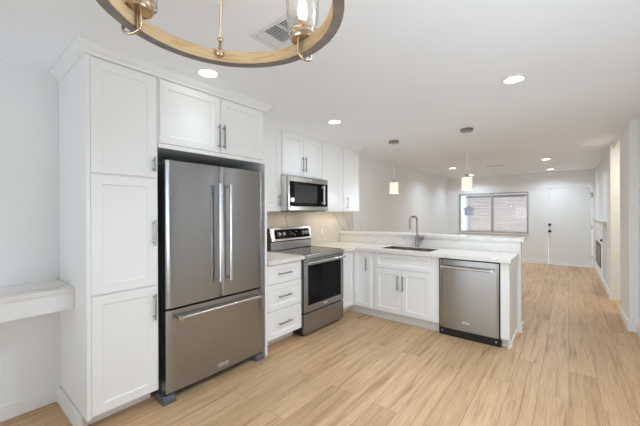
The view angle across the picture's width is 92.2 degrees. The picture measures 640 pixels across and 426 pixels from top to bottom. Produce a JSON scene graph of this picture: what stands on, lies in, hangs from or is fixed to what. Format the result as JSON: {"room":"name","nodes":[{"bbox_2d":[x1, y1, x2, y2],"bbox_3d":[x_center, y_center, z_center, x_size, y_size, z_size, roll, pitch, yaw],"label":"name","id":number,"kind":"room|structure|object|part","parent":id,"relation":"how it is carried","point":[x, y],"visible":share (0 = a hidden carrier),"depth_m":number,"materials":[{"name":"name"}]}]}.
{"room":"kitchen","nodes":[
{"label":"kitchen","id":0,"kind":"room"},
{"bbox_2d":[0,58,447,404],"bbox_3d":[0.011,0.164,4.841,0.120,2.440,12.990,0,0,39],"label":"wall","id":1,"kind":"structure","parent":0,"point":[29,95],"depth_m":2.21,"materials":[{"name":"paint"}]},
{"bbox_2d":[0,385,59,421],"bbox_3d":[-2.938,1.349,1.070,0.014,0.105,3.170,0,0,39],"label":"baseboard","id":2,"kind":"structure","parent":1,"relation":"attached to","point":[12,409],"depth_m":2.16,"materials":[{"name":"white paint"}]},
{"bbox_2d":[0,280,73,322],"bbox_3d":[-2.295,0.570,1.555,0.409,0.141,1.600,0,0,39],"label":"desk","id":3,"kind":"object","parent":1,"relation":"attached to","point":[39,298],"visible":1,"depth_m":1.94,"materials":[{"name":"stone"}]},
{"bbox_2d":[157,77,264,167],"bbox_3d":[-1.098,-0.761,2.810,0.704,0.568,0.998,0,0,39],"label":"upper cabinet","id":4,"kind":"object","parent":1,"relation":"attached to","point":[194,126],"visible":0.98,"depth_m":2.55,"materials":[{"name":"white paint"}]},
{"bbox_2d":[49,35,273,112],"bbox_3d":[-1.225,-1.014,2.640,0.726,0.068,1.552,0,0,39],"label":"trim","id":5,"kind":"structure","parent":4,"relation":"attached to","point":[79,45],"depth_m":2.15,"materials":[{"name":"white paint"}]},
{"bbox_3d":[-1.011,-0.744,2.430,0.020,0.463,0.496,0,0,39],"label":"door","id":6,"kind":"part","parent":4,"relation":"part of","materials":[{"name":"white paint"}]},
{"bbox_3d":[-0.846,-0.645,2.589,0.036,0.200,0.013,0,0,39],"label":"handle","id":7,"kind":"part","parent":4,"relation":"part of","materials":[{"name":"silver metal"}]},
{"bbox_3d":[-0.816,-0.645,2.627,0.036,0.200,0.013,0,0,39],"label":"handle","id":8,"kind":"part","parent":4,"relation":"part of","materials":[{"name":"silver metal"}]},
{"bbox_3d":[-0.704,-0.745,2.811,0.020,0.463,0.471,0,0,39],"label":"door","id":9,"kind":"part","parent":4,"relation":"part of","materials":[{"name":"white paint"}]},
{"bbox_2d":[263,124,280,211],"bbox_3d":[-0.735,-0.532,3.511,0.381,1.031,0.527,0,0,39],"label":"upper cabinet","id":10,"kind":"object","parent":1,"relation":"attached to","point":[271,135],"visible":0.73,"depth_m":3.52,"materials":[{"name":"white paint"}]},
{"bbox_2d":[280,129,321,178],"bbox_3d":[-0.331,-0.751,4.014,0.381,0.596,0.760,0,0,39],"label":"upper cabinet","id":11,"kind":"object","parent":1,"relation":"attached to","point":[301,156],"visible":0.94,"depth_m":3.87,"materials":[{"name":"white paint"}]},
{"bbox_3d":[-0.337,-0.715,3.777,0.020,0.497,0.368,0,0,39],"label":"door","id":12,"kind":"part","parent":11,"relation":"part of","materials":[{"name":"white paint"}]},
{"bbox_2d":[281,175,327,211],"bbox_3d":[-0.278,-0.230,3.973,0.473,0.422,0.758,0,0,39],"label":"microwave","id":13,"kind":"object","parent":11,"relation":"attached to","point":[298,194],"visible":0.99,"depth_m":3.77,"materials":[{"name":"silver metal"}]},
{"bbox_3d":[0.046,-0.233,4.038,0.051,0.245,0.028,0,0,39],"label":"handle","id":14,"kind":"part","parent":13,"relation":"part of","materials":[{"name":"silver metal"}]},
{"bbox_3d":[-0.101,-0.716,4.069,0.020,0.497,0.370,0,0,39],"label":"door","id":15,"kind":"part","parent":11,"relation":"part of","materials":[{"name":"white paint"}]},
{"bbox_2d":[267,212,352,244],"bbox_3d":[-0.230,0.227,4.433,0.012,0.490,2.588,0,0,39],"label":"backsplash","id":16,"kind":"structure","parent":1,"relation":"attached to","point":[331,223],"depth_m":4.68,"materials":[{"name":"stone"}]},
{"bbox_2d":[263,116,363,151],"bbox_3d":[-0.151,-1.020,4.228,0.406,0.068,2.251,0,0,39],"label":"trim","id":17,"kind":"structure","parent":1,"relation":"attached to","point":[268,121],"depth_m":3.93,"materials":[{"name":"white paint"}]},
{"bbox_2d":[322,141,342,211],"bbox_3d":[0.051,-0.536,4.516,0.345,1.031,0.496,0,0,39],"label":"upper cabinet","id":18,"kind":"object","parent":1,"relation":"attached to","point":[331,153],"visible":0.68,"depth_m":4.43,"materials":[{"name":"white paint"}]},
{"bbox_2d":[342,147,358,211],"bbox_3d":[0.370,-0.538,4.882,0.381,1.031,0.470,0,0,39],"label":"upper cabinet","id":19,"kind":"object","parent":1,"relation":"attached to","point":[350,158],"visible":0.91,"depth_m":4.78,"materials":[{"name":"white paint"}]},
{"bbox_2d":[0,0,639,178],"bbox_3d":[2.173,-1.115,3.092,5.690,0.100,12.990,0,0,39],"label":"ceiling","id":20,"kind":"structure","parent":0,"point":[415,73],"depth_m":2.21,"materials":[{"name":"paint"}]},
{"bbox_2d":[195,67,220,78],"bbox_3d":[-0.835,-1.045,2.300,0.186,0.010,0.186,0,0,39],"label":"recessed light","id":21,"kind":"object","parent":20,"relation":"in","point":[206,72],"visible":1,"depth_m":2.29,"materials":[{"name":"white paint"}]},
{"bbox_2d":[96,0,343,67],"bbox_3d":[-0.269,-0.832,0.930,0.704,0.514,0.743,0,0,39],"label":"chandelier","id":22,"kind":"object","parent":20,"relation":"hanging from","point":[304,33],"visible":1,"depth_m":1.11,"materials":[{"name":"brown wood"}]},
{"bbox_3d":[-0.342,-0.863,1.065,0.022,0.419,0.262,0,0,-20],"label":"rod","id":23,"kind":"part","parent":22,"relation":"part of","materials":[{"name":"gold metal"}]},
{"bbox_2d":[249,13,333,49],"bbox_3d":[-0.168,-1.046,1.845,0.360,0.012,0.360,0,0,39],"label":"ceiling vent","id":24,"kind":"object","parent":20,"relation":"in","point":[274,35],"visible":0.44,"depth_m":1.81,"materials":[{"name":"white metal"}]},
{"bbox_2d":[327,119,342,123],"bbox_3d":[0.169,-1.050,3.545,0.186,0.010,0.186,0,0,39],"label":"recessed light","id":25,"kind":"object","parent":20,"relation":"in","point":[331,121],"visible":1,"depth_m":3.54,"materials":[{"name":"white plastic"}]},
{"bbox_2d":[389,140,398,193],"bbox_3d":[1.089,-0.675,4.533,0.148,0.770,0.148,0,0,39],"label":"pendant lamp","id":26,"kind":"object","parent":20,"relation":"hanging from","point":[393,185],"visible":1,"depth_m":4.48,"materials":[{"name":"white glass"}]},
{"bbox_3d":[1.090,-0.373,4.533,0.124,0.166,0.124,0,0,39],"label":"lamp shade","id":27,"kind":"part","parent":26,"relation":"part of","materials":[{"name":"white glass"}]},
{"bbox_2d":[460,127,472,189],"bbox_3d":[1.859,-0.679,3.899,0.148,0.770,0.148,0,0,39],"label":"pendant lamp","id":28,"kind":"object","parent":20,"relation":"hanging from","point":[466,181],"visible":1,"depth_m":3.86,"materials":[{"name":"white glass"}]},
{"bbox_3d":[1.861,-0.377,3.899,0.124,0.166,0.124,0,0,39],"label":"lamp shade","id":29,"kind":"part","parent":28,"relation":"part of","materials":[{"name":"white glass"}]},
{"bbox_3d":[1.859,-0.746,3.899,0.014,0.565,0.014,0,0,39],"label":"rod","id":30,"kind":"part","parent":28,"relation":"part of","materials":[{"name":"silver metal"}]},
{"bbox_2d":[500,73,527,83],"bbox_3d":[1.533,-1.056,2.433,0.186,0.010,0.186,0,0,39],"label":"recessed light","id":31,"kind":"object","parent":20,"relation":"in","point":[515,78],"visible":1,"depth_m":2.42,"materials":[{"name":"white plastic"}]},
{"bbox_2d":[0,262,639,425],"bbox_3d":[2.185,1.415,3.094,5.690,0.080,12.990,0,0,39],"label":"floor","id":32,"kind":"structure","parent":0,"point":[575,361],"depth_m":2.58,"materials":[{"name":"brown wood"}]},
{"bbox_2d":[59,53,157,425],"bbox_3d":[-1.543,0.176,2.253,0.704,2.436,0.430,0,0,39],"label":"pantry cabinet","id":33,"kind":"object","parent":32,"relation":"on","point":[108,196],"visible":0.98,"depth_m":2.05,"materials":[{"name":"white paint"}]},
{"bbox_2d":[57,386,82,425],"bbox_3d":[-1.728,1.342,2.117,0.556,0.105,0.022,0,0,39],"label":"baseboard","id":34,"kind":"structure","parent":33,"relation":"attached to","point":[70,410],"depth_m":2.08,"materials":[{"name":"white paint"}]},
{"bbox_3d":[-1.306,-0.614,2.064,0.020,0.718,0.391,0,0,39],"label":"door","id":35,"kind":"part","parent":33,"relation":"part of","materials":[{"name":"white paint"}]},
{"bbox_3d":[-1.302,0.135,2.064,0.020,0.756,0.391,0,0,39],"label":"door","id":36,"kind":"part","parent":33,"relation":"part of","materials":[{"name":"white paint"}]},
{"bbox_3d":[-1.299,0.896,2.065,0.020,0.743,0.391,0,0,39],"label":"door","id":37,"kind":"part","parent":33,"relation":"part of","materials":[{"name":"white paint"}]},
{"bbox_3d":[-1.174,-0.346,2.182,0.036,0.105,0.013,0,0,39],"label":"handle","id":38,"kind":"part","parent":33,"relation":"part of","materials":[{"name":"silver metal"}]},
{"bbox_3d":[-1.172,0.142,2.182,0.036,0.184,0.013,0,0,39],"label":"handle","id":39,"kind":"part","parent":33,"relation":"part of","materials":[{"name":"silver metal"}]},
{"bbox_3d":[-1.169,0.664,2.182,0.036,0.185,0.013,0,0,39],"label":"handle","id":40,"kind":"part","parent":33,"relation":"part of","materials":[{"name":"silver metal"}]},
{"bbox_2d":[156,159,263,406],"bbox_3d":[-1.061,0.496,2.762,0.708,1.790,0.940,0,0,39],"label":"refrigerator","id":41,"kind":"object","parent":32,"relation":"on","point":[210,276],"visible":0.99,"depth_m":2.49,"materials":[{"name":"grey metal"}]},
{"bbox_3d":[-1.002,0.157,2.443,0.078,1.092,0.470,0,0,39],"label":"door","id":42,"kind":"part","parent":41,"relation":"part of","materials":[{"name":"silver metal"}]},
{"bbox_3d":[-0.858,1.021,2.617,0.080,0.606,0.915,0,0,39],"label":"freezer drawer","id":43,"kind":"part","parent":41,"relation":"part of","materials":[{"name":"silver metal"}]},
{"bbox_3d":[-0.830,0.163,2.541,0.068,0.810,0.031,0,0,39],"label":"handle","id":44,"kind":"part","parent":41,"relation":"part of","materials":[{"name":"silver metal"}]},
{"bbox_3d":[-0.800,0.775,2.576,0.065,0.031,0.800,0,0,39],"label":"handle","id":45,"kind":"part","parent":41,"relation":"part of","materials":[{"name":"silver metal"}]},
{"bbox_3d":[-0.767,0.163,2.619,0.068,0.810,0.031,0,0,39],"label":"handle","id":46,"kind":"part","parent":41,"relation":"part of","materials":[{"name":"silver metal"}]},
{"bbox_3d":[-0.714,0.155,2.801,0.078,1.092,0.442,0,0,39],"label":"door","id":47,"kind":"part","parent":41,"relation":"part of","materials":[{"name":"silver metal"}]},
{"bbox_2d":[235,164,266,355],"bbox_3d":[-0.789,0.456,3.203,0.683,1.866,0.024,0,0,39],"label":"end panel","id":48,"kind":"object","parent":32,"relation":"on","point":[262,168],"visible":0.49,"depth_m":2.99,"materials":[{"name":"white paint"}]},
{"bbox_2d":[267,260,300,345],"bbox_3d":[-0.603,0.951,3.409,0.696,0.874,0.522,0,0,39],"label":"base cabinet","id":49,"kind":"object","parent":32,"relation":"on","point":[283,279],"visible":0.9,"depth_m":3.20,"materials":[{"name":"white paint"}]},
{"bbox_3d":[-0.370,0.619,3.219,0.020,0.188,0.494,0,0,39],"label":"drawer","id":50,"kind":"part","parent":49,"relation":"part of","materials":[{"name":"white paint"}]},
{"bbox_3d":[-0.369,0.851,3.219,0.020,0.256,0.494,0,0,39],"label":"drawer","id":51,"kind":"part","parent":49,"relation":"part of","materials":[{"name":"white paint"}]},
{"bbox_3d":[-0.367,1.127,3.219,0.020,0.276,0.494,0,0,39],"label":"drawer","id":52,"kind":"part","parent":49,"relation":"part of","materials":[{"name":"white paint"}]},
{"bbox_2d":[267,252,304,265],"bbox_3d":[-0.602,0.493,3.407,0.693,0.038,0.522,0,0,39],"label":"countertop","id":53,"kind":"structure","parent":49,"relation":"on","point":[273,258],"depth_m":3.27,"materials":[{"name":"stone"}]},
{"bbox_2d":[267,226,345,335],"bbox_3d":[-0.162,0.783,3.883,0.703,1.205,0.765,0,0,39],"label":"range","id":54,"kind":"object","parent":32,"relation":"on","point":[322,291],"visible":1,"depth_m":3.73,"materials":[{"name":"silver metal"}]},
{"bbox_3d":[-0.393,0.267,4.067,0.116,0.171,0.757,0,0,39],"label":"control panel","id":55,"kind":"part","parent":54,"relation":"part of","materials":[{"name":"silver metal"}]},
{"bbox_3d":[-0.366,0.413,4.046,0.005,0.097,0.757,0,0,39],"label":"splash plate","id":56,"kind":"part","parent":54,"relation":"part of","materials":[{"name":"silver metal"}]},
{"bbox_3d":[-0.356,0.267,4.049,0.029,0.116,0.645,0,0,39],"label":"control glass","id":57,"kind":"part","parent":54,"relation":"part of","materials":[{"name":"black glass"}]},
{"bbox_3d":[-0.176,0.491,3.892,0.622,0.054,0.765,0,0,39],"label":"trim","id":58,"kind":"part","parent":54,"relation":"part of","materials":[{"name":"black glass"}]},
{"bbox_2d":[273,246,338,254],"bbox_3d":[-0.188,0.476,3.902,0.590,0.019,0.759,0,0,39],"label":"cooktop","id":59,"kind":"object","parent":54,"relation":"in","point":[294,250],"depth_m":3.84,"materials":[{"name":"black glass"}]},
{"bbox_3d":[0.051,1.240,3.713,0.042,0.221,0.757,0,0,39],"label":"storage drawer","id":60,"kind":"part","parent":54,"relation":"part of","materials":[{"name":"silver metal"}]},
{"bbox_3d":[0.049,0.819,3.712,0.044,0.592,0.757,0,0,39],"label":"oven door","id":61,"kind":"part","parent":54,"relation":"part of","materials":[{"name":"silver metal"}]},
{"bbox_3d":[0.088,0.553,3.680,0.058,0.030,0.705,0,0,39],"label":"handle","id":62,"kind":"part","parent":54,"relation":"part of","materials":[{"name":"silver metal"}]},
{"bbox_2d":[342,250,375,315],"bbox_3d":[0.433,0.946,4.480,0.955,0.874,0.882,0,0,39],"label":"base cabinet","id":63,"kind":"object","parent":32,"relation":"on","point":[358,266],"visible":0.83,"depth_m":4.15,"materials":[{"name":"white paint"}]},
{"bbox_3d":[0.370,0.891,4.136,0.020,0.740,0.252,0,0,39],"label":"door","id":64,"kind":"part","parent":63,"relation":"part of","materials":[{"name":"white paint"}]},
{"bbox_3d":[0.576,0.890,4.157,0.250,0.740,0.020,0,0,39],"label":"door","id":65,"kind":"part","parent":63,"relation":"part of","materials":[{"name":"white paint"}]},
{"bbox_2d":[311,241,518,263],"bbox_3d":[1.031,0.485,3.981,2.515,0.038,0.878,0,0,39],"label":"countertop","id":66,"kind":"structure","parent":63,"relation":"on","point":[476,255],"depth_m":3.70,"materials":[{"name":"stone"}]},
{"bbox_2d":[385,246,437,251],"bbox_3d":[1.173,0.581,4.041,0.668,0.218,0.358,0,0,39],"label":"sink","id":67,"kind":"object","parent":66,"relation":"in","point":[390,247],"visible":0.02,"depth_m":4.21,"materials":[{"name":"silver metal"}]},
{"bbox_2d":[409,216,423,246],"bbox_3d":[1.284,0.249,4.119,0.117,0.432,0.286,0,0,39],"label":"faucet","id":68,"kind":"object","parent":66,"relation":"on","point":[417,238],"visible":1,"depth_m":4.20,"materials":[{"name":"silver metal"}]},
{"bbox_3d":[1.257,0.174,4.132,0.027,0.282,0.268,0,0,39],"label":"spout","id":69,"kind":"part","parent":68,"relation":"part of","materials":[{"name":"silver metal"}]},
{"bbox_2d":[374,252,438,330],"bbox_3d":[1.203,0.942,4.001,0.842,0.874,0.636,0,0,39],"label":"base cabinet","id":70,"kind":"object","parent":32,"relation":"on","point":[406,287],"visible":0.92,"depth_m":3.76,"materials":[{"name":"white paint"}]},
{"bbox_3d":[0.871,0.985,3.920,0.359,0.548,0.020,0,0,39],"label":"door","id":71,"kind":"part","parent":70,"relation":"part of","materials":[{"name":"white paint"}]},
{"bbox_3d":[1.012,0.609,3.805,0.724,0.180,0.020,0,0,39],"label":"false drawer","id":72,"kind":"part","parent":70,"relation":"part of","materials":[{"name":"white paint"}]},
{"bbox_3d":[1.155,0.984,3.691,0.359,0.548,0.020,0,0,39],"label":"door","id":73,"kind":"part","parent":70,"relation":"part of","materials":[{"name":"white paint"}]},
{"bbox_2d":[439,258,500,347],"bbox_3d":[1.756,0.941,3.525,0.615,0.872,0.664,0,0,39],"label":"dishwasher","id":74,"kind":"object","parent":32,"relation":"on","point":[469,290],"visible":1,"depth_m":3.30,"materials":[{"name":"silver metal"}]},
{"bbox_3d":[1.564,0.596,3.293,0.532,0.035,0.064,0,0,39],"label":"handle","id":75,"kind":"part","parent":74,"relation":"part of","materials":[{"name":"silver metal"}]},
{"bbox_3d":[1.605,1.323,3.335,0.603,0.086,0.012,0,0,39],"label":"kick plate","id":76,"kind":"part","parent":74,"relation":"part of","materials":[{"name":"black plastic"}]},
{"bbox_2d":[500,259,518,349],"bbox_3d":[2.059,0.939,3.335,0.090,0.874,0.600,0,0,39],"label":"peninsula end panel","id":77,"kind":"object","parent":32,"relation":"on","point":[508,272],"visible":0.88,"depth_m":3.12,"materials":[{"name":"white paint"}]},
{"bbox_3d":[2.084,0.939,3.328,0.018,0.874,0.578,0,0,39],"label":"panel","id":78,"kind":"part","parent":77,"relation":"part of","materials":[{"name":"white paint"}]},
{"bbox_3d":[2.114,1.346,3.339,0.012,0.060,0.523,0,0,39],"label":"shoe trim","id":79,"kind":"part","parent":77,"relation":"part of","materials":[{"name":"white paint"}]},
{"bbox_2d":[344,241,521,326],"bbox_3d":[1.359,0.856,4.386,2.545,1.045,0.130,0,0,39],"label":"wall","id":80,"kind":"structure","parent":0,"point":[519,259],"depth_m":3.55,"materials":[{"name":"white paint"}]},
{"bbox_2d":[340,233,520,252],"bbox_3d":[1.317,0.399,4.325,2.530,0.129,0.014,0,0,39],"label":"backsplash","id":81,"kind":"structure","parent":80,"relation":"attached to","point":[498,246],"depth_m":4.10,"materials":[{"name":"stone"}]},
{"bbox_2d":[368,236,374,240],"bbox_3d":[0.788,0.391,4.737,0.117,0.072,0.008,0,0,39],"label":"wall outlet","id":82,"kind":"object","parent":81,"relation":"attached to","point":[370,238],"visible":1,"depth_m":4.73,"materials":[{"name":"white plastic"}]},
{"bbox_2d":[471,241,485,247],"bbox_3d":[1.952,0.391,3.798,0.165,0.075,0.008,0,0,39],"label":"wall outlet","id":83,"kind":"object","parent":81,"relation":"attached to","point":[475,244],"visible":1,"depth_m":3.79,"materials":[{"name":"white plastic"}]},
{"bbox_2d":[339,230,526,241],"bbox_3d":[1.404,0.314,4.405,2.565,0.036,0.320,0,0,39],"label":"countertop","id":84,"kind":"structure","parent":80,"relation":"on","point":[427,235],"depth_m":4.07,"materials":[{"name":"stone"}]},
{"bbox_2d":[518,320,523,332],"bbox_3d":[1.367,1.328,4.383,2.559,0.100,0.158,0,0,39],"label":"baseboard","id":85,"kind":"structure","parent":80,"relation":"attached to","point":[520,326],"depth_m":3.54,"materials":[{"name":"white paint"}]},
{"bbox_2d":[448,169,594,259],"bbox_3d":[6.264,0.133,8.065,5.570,2.440,0.120,0,0,39],"label":"wall","id":86,"kind":"structure","parent":0,"point":[534,183],"depth_m":8.43,"materials":[{"name":"paint"}]},
{"bbox_2d":[458,191,528,234],"bbox_3d":[5.018,0.008,9.002,1.835,1.190,0.105,0,0,39],"label":"window","id":87,"kind":"structure","parent":86,"relation":"in","point":[463,223],"depth_m":8.98,"materials":[{"name":"silver metal"}]},
{"bbox_3d":[4.706,-0.001,9.312,0.830,1.080,0.006,0,0,39],"label":"pane","id":88,"kind":"part","parent":87,"relation":"part of","materials":[{"name":"clear glass"}]},
{"bbox_2d":[466,195,489,230],"bbox_3d":[4.745,0.008,9.238,0.655,1.058,0.036,0,0,39],"label":"window blind","id":89,"kind":"object","parent":87,"relation":"attached to","point":[482,197],"visible":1,"depth_m":9.23,"materials":[{"name":"grey plastic"}]},
{"bbox_3d":[5.002,0.591,8.979,1.835,0.023,0.045,0,0,39],"label":"sill","id":90,"kind":"part","parent":87,"relation":"part of","materials":[{"name":"white paint"}]},
{"bbox_2d":[494,194,525,231],"bbox_3d":[5.378,0.005,8.728,0.780,1.058,0.036,0,0,39],"label":"window blind","id":91,"kind":"object","parent":87,"relation":"attached to","point":[511,196],"visible":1,"depth_m":8.71,"materials":[{"name":"grey plastic"}]},
{"bbox_3d":[5.399,-0.004,8.753,0.800,1.080,0.006,0,0,39],"label":"pane","id":92,"kind":"part","parent":87,"relation":"part of","materials":[{"name":"clear glass"}]},
{"bbox_2d":[522,258,544,263],"bbox_3d":[5.027,1.305,8.982,2.485,0.105,0.014,0,0,39],"label":"baseboard","id":93,"kind":"structure","parent":86,"relation":"attached to","point":[523,259],"depth_m":8.35,"materials":[{"name":"white paint"}]},
{"bbox_2d":[545,183,594,267],"bbox_3d":[6.381,0.314,7.883,0.994,2.077,0.139,0,0,39],"label":"door","id":94,"kind":"structure","parent":86,"relation":"in","point":[569,210],"depth_m":7.89,"materials":[{"name":"white paint"}]},
{"bbox_2d":[613,134,619,148],"bbox_3d":[4.375,-1.041,4.477,0.100,0.070,0.830,0,0,39],"label":"wall header","id":95,"kind":"structure","parent":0,"point":[616,144],"depth_m":4.54,"materials":[{"name":"paint"}]},
{"bbox_2d":[595,116,639,325],"bbox_3d":[3.584,0.150,1.960,2.080,2.440,12.750,0,0,39],"label":"wall","id":96,"kind":"structure","parent":0,"point":[630,134],"depth_m":4.01,"materials":[{"name":"paint"}]},
{"bbox_2d":[596,240,600,267],"bbox_3d":[6.128,0.879,6.779,0.012,0.490,1.240,0,0,39],"label":"fireplace","id":97,"kind":"object","parent":96,"relation":"attached to","point":[598,245],"visible":1,"depth_m":6.72,"materials":[{"name":"grey ceramic"}]},
{"bbox_2d":[593,218,606,222],"bbox_3d":[5.814,0.146,6.424,0.050,0.030,2.940,0,0,39],"label":"mantel shelf","id":98,"kind":"object","parent":96,"relation":"attached to","point":[600,220],"visible":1,"depth_m":5.74,"materials":[{"name":"white paint"}]},
{"bbox_2d":[595,264,610,298],"bbox_3d":[5.677,1.304,6.219,0.014,0.105,3.500,0,0,39],"label":"baseboard","id":99,"kind":"structure","parent":96,"relation":"attached to","point":[606,288],"depth_m":5.70,"materials":[{"name":"white paint"}]},
{"bbox_2d":[610,293,619,300],"bbox_3d":[5.338,1.307,4.236,1.974,0.105,0.014,0,0,39],"label":"baseboard opening","id":100,"kind":"structure","parent":96,"relation":"attached to","point":[613,296],"depth_m":4.82,"materials":[{"name":"white paint"}]},
{"bbox_2d":[619,306,629,330],"bbox_3d":[3.829,1.315,3.878,0.014,0.105,0.804,0,0,39],"label":"baseboard","id":101,"kind":"structure","parent":96,"relation":"attached to","point":[621,312],"depth_m":3.79,"materials":[{"name":"white paint"}]},
{"bbox_2d":[630,322,636,331],"bbox_3d":[3.614,1.316,3.545,0.070,0.105,0.014,0,0,39],"label":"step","id":102,"kind":"structure","parent":96,"relation":"attached to","point":[633,326],"depth_m":3.54,"materials":[{"name":"white paint"}]},
{"bbox_2d":[637,323,639,337],"bbox_3d":[1.242,1.329,0.557,0.014,0.105,7.616,0,0,39],"label":"baseboard","id":103,"kind":"structure","parent":96,"relation":"attached to","point":[638,326],"depth_m":3.43,"materials":[{"name":"white paint"}]}
]}

